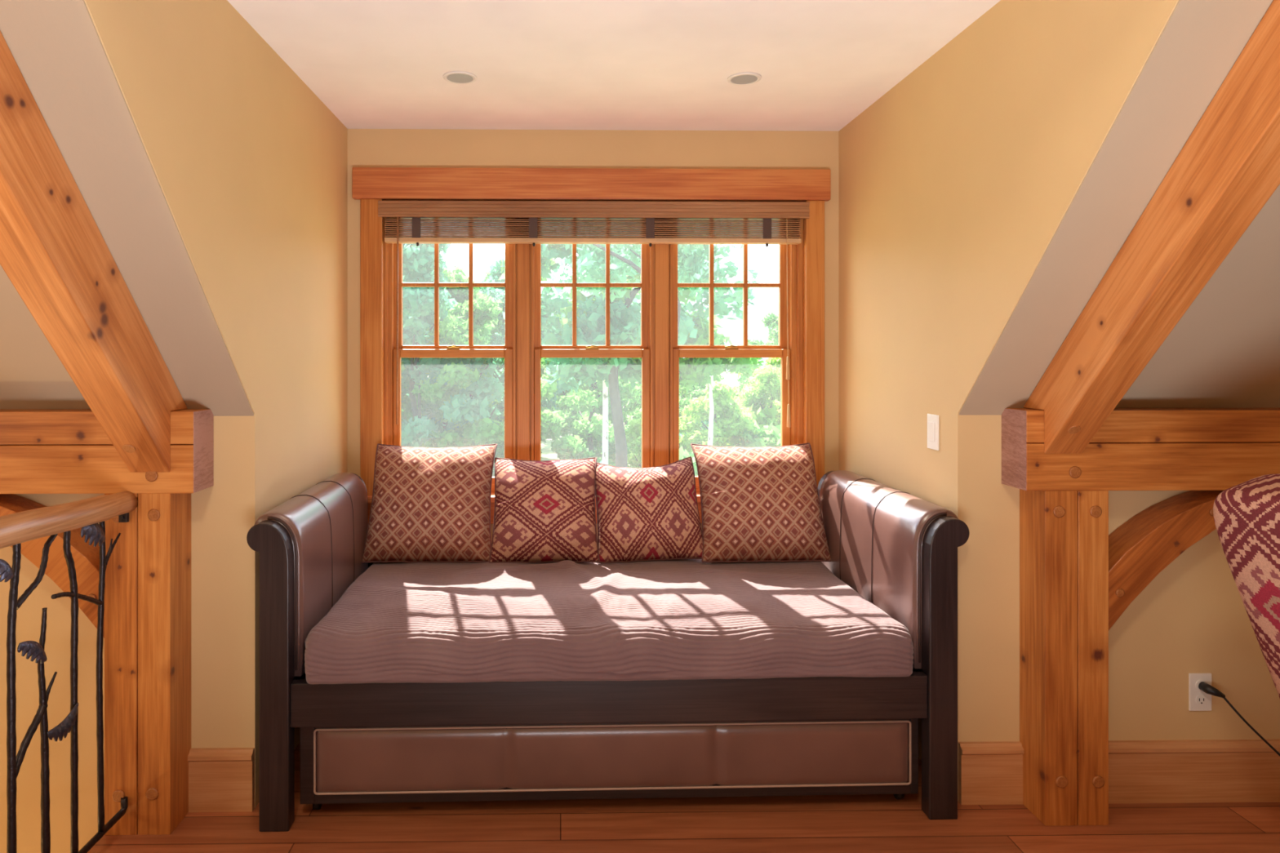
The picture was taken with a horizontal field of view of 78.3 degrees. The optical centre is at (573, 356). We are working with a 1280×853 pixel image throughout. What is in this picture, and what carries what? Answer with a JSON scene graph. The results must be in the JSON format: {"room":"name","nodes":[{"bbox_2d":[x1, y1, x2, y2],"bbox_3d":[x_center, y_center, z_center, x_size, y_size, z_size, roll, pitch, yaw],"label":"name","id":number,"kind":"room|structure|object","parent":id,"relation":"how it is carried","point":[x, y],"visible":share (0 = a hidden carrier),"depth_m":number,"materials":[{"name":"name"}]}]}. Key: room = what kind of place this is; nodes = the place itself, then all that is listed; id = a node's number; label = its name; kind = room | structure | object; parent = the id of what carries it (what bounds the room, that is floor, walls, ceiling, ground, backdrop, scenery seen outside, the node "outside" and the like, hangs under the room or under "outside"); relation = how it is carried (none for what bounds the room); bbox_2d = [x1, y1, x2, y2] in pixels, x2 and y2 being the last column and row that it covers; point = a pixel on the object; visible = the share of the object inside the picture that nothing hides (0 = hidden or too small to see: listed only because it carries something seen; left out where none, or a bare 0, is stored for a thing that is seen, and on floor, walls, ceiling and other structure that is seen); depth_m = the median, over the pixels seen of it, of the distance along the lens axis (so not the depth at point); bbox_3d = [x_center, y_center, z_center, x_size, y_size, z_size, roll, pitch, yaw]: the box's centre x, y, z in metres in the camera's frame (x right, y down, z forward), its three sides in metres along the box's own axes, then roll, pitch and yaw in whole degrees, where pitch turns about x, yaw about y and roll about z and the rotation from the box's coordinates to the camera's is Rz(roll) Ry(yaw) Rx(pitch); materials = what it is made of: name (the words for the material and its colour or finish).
{"room":"attic loft","nodes":[
{"label":"attic loft","id":0,"kind":"room"},
{"bbox_2d":[0,416,216,852],"bbox_3d":[-2.682,2.124,2.490,3.120,3.992,0.120,0,0,-1],"label":"wall","id":1,"kind":"structure","parent":0,"point":[203,502],"depth_m":2.45,"materials":[{"name":"beige paint"}]},
{"bbox_2d":[187,747,254,812],"bbox_3d":[-1.101,1.325,2.443,0.199,0.190,0.026,0,0,-1],"label":"baseboard","id":2,"kind":"structure","parent":1,"relation":"attached to","point":[221,780],"depth_m":2.44,"materials":[{"name":"brown wood"}]},
{"bbox_2d":[0,0,253,416],"bbox_3d":[-2.602,-1.170,1.183,3.237,2.921,2.697,0,0,-1],"label":"ceiling","id":3,"kind":"structure","parent":0,"point":[56,46],"depth_m":1.96,"materials":[{"name":"paint"}]},
{"bbox_2d":[0,31,187,471],"bbox_3d":[-1.236,-1.041,1.167,0.120,2.770,2.521,0,0,-1],"label":"rafter","id":4,"kind":"object","parent":3,"relation":"attached to","point":[54,253],"visible":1,"depth_m":1.90,"materials":[{"name":"brown wood"}]},
{"bbox_2d":[84,0,347,808],"bbox_3d":[-1.060,0.248,2.370,0.120,2.744,2.307,0,0,-1],"label":"wall","id":5,"kind":"structure","parent":0,"point":[250,165],"depth_m":2.46,"materials":[{"name":"beige paint"}]},
{"bbox_2d":[347,128,839,540],"bbox_3d":[0.093,0.248,3.628,2.467,2.744,0.170,0,0,-1],"label":"wall","id":6,"kind":"structure","parent":0,"point":[366,148],"depth_m":3.54,"materials":[{"name":"beige paint"}]},
{"bbox_2d":[360,199,382,495],"bbox_3d":[-0.907,-0.037,3.514,0.097,1.334,0.024,0,0,-1],"label":"trim","id":7,"kind":"structure","parent":6,"relation":"attached to","point":[371,225],"depth_m":3.50,"materials":[{"name":"brown wood"}]},
{"bbox_2d":[382,217,384,444],"bbox_3d":[-0.868,-0.040,3.607,0.015,1.329,0.159,0,0,-1],"label":"trim","id":8,"kind":"structure","parent":6,"relation":"attached to","point":[383,217],"depth_m":3.54,"materials":[{"name":"brown wood"}]},
{"bbox_2d":[384,217,389,444],"bbox_3d":[-0.850,-0.030,3.616,0.021,1.310,0.140,0,0,-1],"label":"trim","id":9,"kind":"structure","parent":6,"relation":"attached to","point":[386,245],"depth_m":3.55,"materials":[{"name":"brown wood"}]},
{"bbox_2d":[389,244,515,493],"bbox_3d":[-0.552,-0.030,3.629,0.574,1.310,0.125,0,0,-1],"label":"window","id":10,"kind":"structure","parent":6,"relation":"in","point":[508,351],"depth_m":3.58,"materials":[{"name":"brown wood"}]},
{"bbox_2d":[515,218,531,460],"bbox_3d":[-0.230,-0.030,3.632,0.071,1.310,0.130,0,0,-1],"label":"trim","id":11,"kind":"structure","parent":6,"relation":"attached to","point":[523,251],"depth_m":3.57,"materials":[{"name":"brown wood"}]},
{"bbox_2d":[367,492,700,503],"bbox_3d":[0.086,0.640,3.544,2.150,0.030,0.115,0,0,-1],"label":"trim","id":12,"kind":"structure","parent":6,"relation":"attached to","point":[698,494],"depth_m":3.49,"materials":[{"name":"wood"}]},
{"bbox_2d":[368,502,702,524],"bbox_3d":[0.090,0.705,3.532,2.092,0.100,0.022,0,0,-1],"label":"trim","id":13,"kind":"structure","parent":6,"relation":"attached to","point":[492,504],"depth_m":3.51,"materials":[{"name":"brown wood"}]},
{"bbox_2d":[351,167,831,201],"bbox_3d":[0.086,-0.773,3.524,2.148,0.138,0.038,0,0,-1],"label":"trim","id":14,"kind":"structure","parent":6,"relation":"attached to","point":[367,183],"depth_m":3.51,"materials":[{"name":"brown wood"}]},
{"bbox_2d":[531,244,653,467],"bbox_3d":[0.085,-0.030,3.639,0.558,1.310,0.125,0,0,-1],"label":"window","id":15,"kind":"structure","parent":6,"relation":"in","point":[645,351],"depth_m":3.59,"materials":[{"name":"brown wood"}]},
{"bbox_2d":[377,200,809,427],"bbox_3d":[0.095,-0.185,3.542,1.937,1.017,0.071,0,0,-1],"label":"blind","id":16,"kind":"object","parent":6,"relation":"attached to","point":[407,222],"visible":1,"depth_m":3.52,"materials":[{"name":"brown wood"}]},
{"bbox_2d":[382,200,804,202],"bbox_3d":[0.095,-0.695,3.623,1.910,0.019,0.159,0,0,-1],"label":"trim","id":17,"kind":"structure","parent":6,"relation":"attached to","point":[383,200],"depth_m":3.54,"materials":[{"name":"brown wood"}]},
{"bbox_2d":[653,244,669,466],"bbox_3d":[0.403,-0.030,3.642,0.078,1.310,0.130,0,0,-1],"label":"trim","id":18,"kind":"structure","parent":6,"relation":"attached to","point":[660,251],"depth_m":3.58,"materials":[{"name":"brown wood"}]},
{"bbox_2d":[669,244,794,492],"bbox_3d":[0.727,-0.030,3.650,0.571,1.310,0.125,0,0,-1],"label":"window","id":19,"kind":"structure","parent":6,"relation":"in","point":[787,434],"depth_m":3.61,"materials":[{"name":"brown wood"}]},
{"bbox_2d":[794,218,803,444],"bbox_3d":[1.031,-0.030,3.648,0.037,1.310,0.140,0,0,-1],"label":"trim","id":20,"kind":"structure","parent":6,"relation":"attached to","point":[798,249],"depth_m":3.58,"materials":[{"name":"brown wood"}]},
{"bbox_2d":[803,218,804,443],"bbox_3d":[1.057,-0.040,3.639,0.015,1.329,0.159,0,0,-1],"label":"trim","id":21,"kind":"structure","parent":6,"relation":"attached to","point":[803,219],"depth_m":3.56,"materials":[{"name":"brown wood"}]},
{"bbox_2d":[804,200,824,487],"bbox_3d":[1.094,-0.037,3.548,0.085,1.334,0.024,0,0,-1],"label":"trim","id":22,"kind":"structure","parent":6,"relation":"attached to","point":[815,224],"depth_m":3.54,"materials":[{"name":"brown wood"}]},
{"bbox_2d":[226,0,1000,131],"bbox_3d":[0.113,-1.074,2.455,2.467,0.100,2.517,0,0,-1],"label":"ceiling","id":23,"kind":"structure","parent":0,"point":[536,64],"depth_m":2.65,"materials":[{"name":"paint"}]},
{"bbox_2d":[443,71,476,84],"bbox_3d":[-0.417,-1.021,2.872,0.124,0.006,0.124,0,0,-1],"label":"recessed light","id":24,"kind":"object","parent":23,"relation":"in","point":[455,77],"visible":1,"depth_m":2.86,"materials":[{"name":"white metal"}]},
{"bbox_2d":[727,72,761,85],"bbox_3d":[0.629,-1.021,2.883,0.124,0.006,0.124,0,0,-1],"label":"recessed light","id":25,"kind":"object","parent":23,"relation":"in","point":[742,78],"visible":1,"depth_m":2.87,"materials":[{"name":"white metal"}]},
{"bbox_2d":[87,741,1279,852],"bbox_3d":[0.201,1.520,-0.026,8.800,0.200,7.141,0,0,-1],"label":"floor","id":26,"kind":"structure","parent":0,"point":[851,823],"depth_m":2.34,"materials":[{"name":"brown wood"}]},
{"bbox_2d":[104,493,191,835],"bbox_3d":[-1.295,0.914,2.383,0.194,1.012,0.138,0,0,-1],"label":"timber post","id":27,"kind":"object","parent":26,"relation":"on","point":[148,588],"visible":0.84,"depth_m":2.32,"materials":[{"name":"brown wood"}]},
{"bbox_2d":[0,493,104,638],"bbox_3d":[-1.643,0.628,2.383,0.497,0.440,0.126,0,0,-1],"label":"knee brace","id":28,"kind":"object","parent":27,"relation":"attached to","point":[86,557],"visible":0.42,"depth_m":2.33,"materials":[{"name":"brown wood"}]},
{"bbox_2d":[0,491,137,852],"bbox_3d":[-1.305,0.855,0.727,0.080,0.986,3.196,0,0,-1],"label":"stair railing","id":29,"kind":"object","parent":27,"relation":"attached to","point":[17,528],"visible":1,"depth_m":1.96,"materials":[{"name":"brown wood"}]},
{"bbox_2d":[0,408,213,493],"bbox_3d":[-2.084,0.286,2.370,1.912,0.243,0.138,0,0,-1],"label":"timber beam","id":30,"kind":"structure","parent":27,"relation":"on","point":[42,451],"depth_m":2.32,"materials":[{"name":"brown wood"}]},
{"bbox_2d":[246,470,969,831],"bbox_3d":[0.104,0.948,2.874,2.210,0.943,1.020,0,0,-2],"label":"daybed","id":31,"kind":"object","parent":26,"relation":"on","point":[372,742],"visible":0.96,"depth_m":2.40,"materials":[{"name":"brown leather"}]},
{"bbox_2d":[304,559,913,684],"bbox_3d":[0.106,0.895,2.827,1.890,0.170,1.003,0,0,-2],"label":"mattress","id":32,"kind":"object","parent":31,"relation":"on","point":[676,619],"visible":0.92,"depth_m":2.42,"materials":[{"name":"fabric"}]},
{"bbox_2d":[362,443,497,563],"bbox_3d":[-0.597,0.612,3.292,0.528,0.452,0.380,0,0,-2],"label":"lattice pillow","id":33,"kind":"object","parent":32,"relation":"on","point":[429,504],"visible":1,"depth_m":3.16,"materials":[{"name":"brown fabric"}]},
{"bbox_2d":[488,457,599,563],"bbox_3d":[-0.120,0.640,3.274,0.448,0.393,0.327,0,0,-1],"label":"pillow","id":34,"kind":"object","parent":32,"relation":"on","point":[544,512],"visible":1,"depth_m":3.16,"materials":[{"name":"fabric"}]},
{"bbox_2d":[595,456,702,563],"bbox_3d":[0.310,0.642,3.297,0.468,0.397,0.317,0,0,-4],"label":"pillow","id":35,"kind":"object","parent":32,"relation":"on","point":[651,513],"visible":0.98,"depth_m":3.19,"materials":[{"name":"fabric"}]},
{"bbox_2d":[690,443,831,562],"bbox_3d":[0.785,0.612,3.308,0.528,0.452,0.385,0,0,1],"label":"lattice pillow","id":36,"kind":"object","parent":32,"relation":"on","point":[760,504],"visible":1,"depth_m":3.17,"materials":[{"name":"brown fabric"}]},
{"bbox_2d":[1019,488,1108,825],"bbox_3d":[1.522,0.914,2.430,0.194,1.012,0.138,0,0,-1],"label":"timber post","id":37,"kind":"object","parent":26,"relation":"on","point":[1064,535],"visible":0.98,"depth_m":2.37,"materials":[{"name":"brown wood"}]},
{"bbox_2d":[1001,408,1279,490],"bbox_3d":[2.463,0.286,2.446,2.194,0.243,0.138,0,0,-1],"label":"timber beam","id":38,"kind":"structure","parent":37,"relation":"on","point":[1134,449],"depth_m":2.37,"materials":[{"name":"brown wood"}]},
{"bbox_2d":[1108,490,1223,630],"bbox_3d":[1.868,0.628,2.441,0.497,0.440,0.126,0,0,-1],"label":"knee brace","id":39,"kind":"object","parent":37,"relation":"attached to","point":[1146,544],"visible":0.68,"depth_m":2.38,"materials":[{"name":"brown wood"}]},
{"bbox_2d":[1213,473,1279,697],"bbox_3d":[2.064,0.847,1.585,0.979,1.145,0.800,0,0,-1],"label":"upholstered chair","id":40,"kind":"object","parent":26,"relation":"on","point":[1246,514],"visible":1,"depth_m":1.86,"materials":[{"name":"red fabric"}]},
{"bbox_2d":[839,0,1178,801],"bbox_3d":[1.287,0.248,2.409,0.120,2.744,2.307,0,0,-1],"label":"wall","id":41,"kind":"structure","parent":0,"point":[955,184],"depth_m":2.50,"materials":[{"name":"beige paint"}]},
{"bbox_2d":[927,413,938,450],"bbox_3d":[1.217,0.257,2.655,0.013,0.118,0.076,0,0,-1],"label":"light switch","id":42,"kind":"object","parent":41,"relation":"attached to","point":[932,420],"visible":1,"depth_m":2.64,"materials":[{"name":"white plastic"}]},
{"bbox_2d":[958,0,1279,415],"bbox_3d":[2.914,-1.170,1.274,3.330,2.921,2.697,0,0,-1],"label":"ceiling","id":43,"kind":"structure","parent":0,"point":[1224,352],"depth_m":2.09,"materials":[{"name":"paint"}]},
{"bbox_2d":[1023,0,1279,453],"bbox_3d":[1.498,-1.066,1.213,0.116,2.720,2.521,0,0,-1],"label":"rafter","id":44,"kind":"object","parent":43,"relation":"attached to","point":[1227,170],"visible":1,"depth_m":1.89,"materials":[{"name":"brown wood"}]},
{"bbox_2d":[995,414,1279,741],"bbox_3d":[2.951,0.874,2.583,3.213,1.492,0.120,0,0,-1],"label":"wall","id":45,"kind":"structure","parent":0,"point":[1193,616],"depth_m":2.51,"materials":[{"name":"beige paint"}]},
{"bbox_2d":[958,741,1024,804],"bbox_3d":[1.327,1.325,2.483,0.200,0.190,0.026,0,0,-1],"label":"baseboard","id":46,"kind":"structure","parent":45,"relation":"attached to","point":[990,772],"depth_m":2.48,"materials":[{"name":"brown wood"}]},
{"bbox_2d":[1108,738,1279,803],"bbox_3d":[3.088,1.325,2.513,2.942,0.190,0.026,0,0,-1],"label":"baseboard","id":47,"kind":"structure","parent":45,"relation":"attached to","point":[1175,771],"depth_m":2.49,"materials":[{"name":"brown wood"}]},
{"bbox_2d":[1188,672,1211,711],"bbox_3d":[2.007,1.075,2.503,0.072,0.120,0.009,0,0,-1],"label":"wall outlet","id":48,"kind":"object","parent":45,"relation":"attached to","point":[1198,700],"visible":0.98,"depth_m":2.50,"materials":[{"name":"white plastic"}]},
{"bbox_2d":[1195,694,1206,705],"bbox_3d":[2.007,1.099,2.500,0.034,0.034,0.003,0,0,-1],"label":"receptacle","id":49,"kind":"object","parent":48,"relation":"attached to","point":[1201,700],"depth_m":2.50,"materials":[{"name":"white plastic"}]},
{"bbox_2d":[1195,680,1206,690],"bbox_3d":[2.007,1.051,2.500,0.034,0.034,0.003,0,0,-1],"label":"receptacle","id":50,"kind":"object","parent":48,"relation":"attached to","point":[1197,682],"depth_m":2.50,"materials":[{"name":"white plastic"}]},
{"bbox_2d":[1198,681,1279,755],"bbox_3d":[2.378,1.230,2.207,0.203,0.380,0.945,0,0,-43],"label":"power cord","id":51,"kind":"object","parent":48,"relation":"attached to","point":[1206,688],"visible":1,"depth_m":2.46,"materials":[{"name":"black plastic"}]},
{"label":"outside","id":52,"kind":"structure","parent":0,"visible":0},
{"bbox_2d":[427,373,740,465],"bbox_3d":[-1.194,3.913,71.940,180.000,1.831,136.100,0,0,-1],"label":"ground","id":53,"kind":"structure","parent":52,"point":[547,454],"depth_m":38.86,"materials":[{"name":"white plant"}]},
{"bbox_2d":[400,329,413,446],"bbox_3d":[-6.021,1.303,21.943,3.400,6.741,4.096,0,0,-41],"label":"leafy tree","id":54,"kind":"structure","parent":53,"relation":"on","point":[404,415],"depth_m":22.20,"materials":[{"name":"green plant"}]},
{"bbox_2d":[400,288,451,409],"bbox_3d":[-5.980,0.314,25.180,5.169,8.716,4.780,0,0,-22],"label":"tree","id":55,"kind":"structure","parent":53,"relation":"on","point":[404,391],"depth_m":23.69,"materials":[{"name":"green plant"}]},
{"bbox_2d":[404,372,494,391],"bbox_3d":[-5.751,0.604,32.291,4.908,8.077,4.074,0,0,41],"label":"leafy tree","id":56,"kind":"object","parent":53,"relation":"on","point":[487,374],"visible":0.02,"depth_m":31.81,"materials":[{"name":"green plant"}]},
{"bbox_2d":[400,244,504,447],"bbox_3d":[-4.535,0.422,22.454,4.661,8.499,5.040,0,0,-25],"label":"tree","id":57,"kind":"object","parent":53,"relation":"on","point":[418,262],"visible":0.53,"depth_m":21.35,"materials":[{"name":"green plant"}]},
{"bbox_2d":[400,265,504,429],"bbox_3d":[-4.332,0.827,25.706,3.880,7.693,4.674,0,0,-34],"label":"leafy tree","id":58,"kind":"object","parent":53,"relation":"on","point":[460,295],"visible":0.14,"depth_m":25.56,"materials":[{"name":"green plant"}]},
{"bbox_2d":[421,414,496,476],"bbox_3d":[-3.900,3.381,26.459,3.648,3.101,4.323,0,0,-44],"label":"shrub","id":59,"kind":"object","parent":53,"relation":"on","point":[438,421],"visible":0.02,"depth_m":25.88,"materials":[{"name":"green plant"}]},
{"bbox_2d":[411,293,556,476],"bbox_3d":[-2.548,1.446,21.922,3.922,6.454,3.256,0,0,-31],"label":"leafy tree","id":60,"kind":"object","parent":53,"relation":"on","point":[483,432],"visible":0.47,"depth_m":21.27,"materials":[{"name":"green plant"}]},
{"bbox_2d":[475,257,546,408],"bbox_3d":[-2.943,0.236,32.341,4.831,8.809,5.224,0,0,22],"label":"tree","id":61,"kind":"object","parent":53,"relation":"on","point":[495,268],"visible":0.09,"depth_m":31.85,"materials":[{"name":"green plant"}]},
{"bbox_2d":[482,271,546,378],"bbox_3d":[-2.979,-0.226,40.844,4.811,9.538,5.795,0,0,39],"label":"leafy tree","id":62,"kind":"object","parent":53,"relation":"on","point":[487,273],"visible":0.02,"depth_m":40.67,"materials":[{"name":"green plant"}]},
{"bbox_2d":[481,290,565,427],"bbox_3d":[-1.817,1.149,26.894,4.177,7.044,3.863,0,0,-35],"label":"tree","id":63,"kind":"object","parent":53,"relation":"on","point":[496,340],"visible":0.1,"depth_m":26.14,"materials":[{"name":"green plant"}]},
{"bbox_2d":[541,368,583,446],"bbox_3d":[0.046,1.509,34.223,3.780,6.222,3.138,0,0,36],"label":"leafy tree","id":64,"kind":"object","parent":53,"relation":"on","point":[548,377],"visible":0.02,"depth_m":34.35,"materials":[{"name":"green plant"}]},
{"bbox_2d":[557,381,586,397],"bbox_3d":[-0.447,0.945,40.393,3.634,7.204,4.377,0,0,-34],"label":"leafy tree","id":65,"kind":"object","parent":53,"relation":"on","point":[564,393],"visible":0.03,"depth_m":40.33,"materials":[{"name":"green plant"}]},
{"bbox_2d":[541,357,641,466],"bbox_3d":[0.389,1.537,23.293,3.811,6.272,3.164,0,0,-20],"label":"leafy tree","id":66,"kind":"object","parent":53,"relation":"on","point":[590,425],"visible":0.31,"depth_m":22.72,"materials":[{"name":"green plant"}]},
{"bbox_2d":[555,287,639,436],"bbox_3d":[0.945,0.780,31.826,3.905,7.742,4.704,0,0,39],"label":"leafy tree","id":67,"kind":"object","parent":53,"relation":"on","point":[561,405],"visible":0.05,"depth_m":31.33,"materials":[{"name":"green plant"}]},
{"bbox_2d":[498,244,700,464],"bbox_3d":[0.723,-0.128,17.866,4.660,9.597,4.397,0,0,-42],"label":"birch tree","id":68,"kind":"object","parent":53,"relation":"on","point":[580,295],"visible":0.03,"depth_m":17.60,"materials":[{"name":"green plant"}]},
{"bbox_2d":[563,287,680,450],"bbox_3d":[1.598,1.029,28.207,4.428,7.288,3.676,0,0,14],"label":"leafy tree","id":69,"kind":"object","parent":53,"relation":"on","point":[637,414],"visible":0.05,"depth_m":28.03,"materials":[{"name":"green plant"}]},
{"bbox_2d":[608,417,641,467],"bbox_3d":[1.855,3.182,21.225,2.111,2.984,2.207,0,0,-26],"label":"tree","id":70,"kind":"object","parent":53,"relation":"on","point":[633,438],"visible":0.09,"depth_m":21.12,"materials":[{"name":"green plant"}]},
{"bbox_2d":[610,386,641,424],"bbox_3d":[2.650,1.051,39.926,4.261,7.013,3.537,0,0,37],"label":"leafy tree","id":71,"kind":"object","parent":53,"relation":"on","point":[636,404],"visible":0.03,"depth_m":38.57,"materials":[{"name":"green plant"}]},
{"bbox_2d":[497,244,755,466],"bbox_3d":[1.146,0.127,16.674,5.454,9.090,4.978,0,0,-1],"label":"forked tree","id":72,"kind":"object","parent":53,"relation":"on","point":[623,320],"visible":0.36,"depth_m":16.13,"materials":[{"name":"green plant"}]},
{"bbox_2d":[548,244,759,339],"bbox_3d":[1.208,0.192,10.594,3.455,8.960,3.802,0,0,26],"label":"maple tree","id":73,"kind":"object","parent":53,"relation":"on","point":[692,266],"visible":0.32,"depth_m":10.43,"materials":[{"name":"green plant"}]},
{"bbox_2d":[679,445,697,475],"bbox_3d":[2.517,3.549,19.001,2.963,2.767,3.338,0,0,17],"label":"shrub","id":74,"kind":"object","parent":53,"relation":"on","point":[683,454],"visible":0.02,"depth_m":18.74,"materials":[{"name":"green plant"}]},
{"bbox_2d":[679,385,703,417],"bbox_3d":[5.843,2.664,39.265,2.814,3.805,2.692,0,0,-36],"label":"tree","id":75,"kind":"object","parent":53,"relation":"on","point":[682,392],"visible":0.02,"depth_m":38.94,"materials":[{"name":"green plant"}]},
{"bbox_2d":[679,406,708,437],"bbox_3d":[4.750,3.449,31.936,4.016,2.882,3.389,0,0,-43],"label":"shrub","id":76,"kind":"object","parent":53,"relation":"on","point":[705,423],"visible":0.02,"depth_m":31.14,"materials":[{"name":"green plant"}]},
{"bbox_2d":[680,382,707,427],"bbox_3d":[5.429,2.544,32.873,2.544,4.188,2.112,0,0,1],"label":"leafy tree","id":77,"kind":"object","parent":53,"relation":"on","point":[694,388],"visible":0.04,"depth_m":32.50,"materials":[{"name":"green plant"}]},
{"bbox_2d":[679,388,719,433],"bbox_3d":[4.352,2.905,27.540,2.147,3.534,1.783,0,0,37],"label":"leafy tree","id":78,"kind":"object","parent":53,"relation":"on","point":[696,393],"visible":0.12,"depth_m":27.55,"materials":[{"name":"green plant"}]},
{"bbox_2d":[686,374,724,393],"bbox_3d":[8.027,1.824,49.745,3.178,5.230,2.638,0,0,14],"label":"leafy tree","id":79,"kind":"object","parent":53,"relation":"on","point":[719,379],"visible":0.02,"depth_m":49.19,"materials":[{"name":"green plant"}]},
{"bbox_2d":[679,380,761,452],"bbox_3d":[4.231,2.726,23.396,2.884,3.899,2.759,0,0,-38],"label":"tree","id":80,"kind":"object","parent":53,"relation":"on","point":[732,420],"visible":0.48,"depth_m":22.93,"materials":[{"name":"green plant"}]},
{"bbox_2d":[679,310,765,445],"bbox_3d":[3.048,1.776,18.106,2.550,5.791,2.168,0,0,-44],"label":"birch tree","id":81,"kind":"object","parent":53,"relation":"on","point":[692,371],"visible":0.59,"depth_m":17.54,"materials":[{"name":"green plant"}]},
{"bbox_2d":[731,360,759,400],"bbox_3d":[10.491,2.241,46.804,3.164,4.471,3.307,0,0,-5],"label":"tree","id":82,"kind":"object","parent":53,"relation":"on","point":[748,375],"visible":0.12,"depth_m":45.97,"materials":[{"name":"green plant"}]},
{"bbox_2d":[724,422,780,447],"bbox_3d":[5.488,3.427,23.146,3.285,3.068,3.700,0,0,19],"label":"shrub","id":83,"kind":"object","parent":53,"relation":"on","point":[767,437],"visible":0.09,"depth_m":22.58,"materials":[{"name":"green plant"}]},
{"bbox_2d":[735,311,778,395],"bbox_3d":[10.560,1.079,41.532,4.204,6.919,3.490,0,0,-14],"label":"leafy tree","id":84,"kind":"object","parent":53,"relation":"on","point":[771,322],"visible":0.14,"depth_m":40.78,"materials":[{"name":"green plant"}]},
{"bbox_2d":[733,364,780,406],"bbox_3d":[8.176,2.520,32.826,3.144,4.250,3.007,0,0,-33],"label":"tree","id":85,"kind":"object","parent":53,"relation":"on","point":[751,380],"visible":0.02,"depth_m":32.67,"materials":[{"name":"green plant"}]},
{"bbox_2d":[734,364,780,441],"bbox_3d":[6.998,2.510,27.667,3.204,4.332,3.065,0,0,-26],"label":"tree","id":86,"kind":"object","parent":53,"relation":"on","point":[769,384],"visible":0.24,"depth_m":27.53,"materials":[{"name":"green plant"}]},
{"bbox_2d":[741,404,780,446],"bbox_3d":[6.153,3.233,27.533,3.373,3.228,4.229,0,0,43],"label":"shrub","id":87,"kind":"object","parent":53,"relation":"on","point":[762,415],"visible":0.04,"depth_m":26.80,"materials":[{"name":"green plant"}]},
{"bbox_2d":[757,357,780,395],"bbox_3d":[8.829,2.305,33.662,3.295,4.657,3.445,0,0,-12],"label":"tree","id":88,"kind":"object","parent":53,"relation":"on","point":[774,362],"visible":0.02,"depth_m":33.62,"materials":[{"name":"green plant"}]},
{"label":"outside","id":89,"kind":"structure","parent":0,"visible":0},
{"bbox_2d":[551,288,778,371],"bbox_3d":[15.433,-11.735,275.294,480.000,32.511,90.000,0,0,-1],"label":"sky","id":90,"kind":"structure","parent":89,"point":[764,304],"depth_m":263.86,"materials":[{"name":"white"}]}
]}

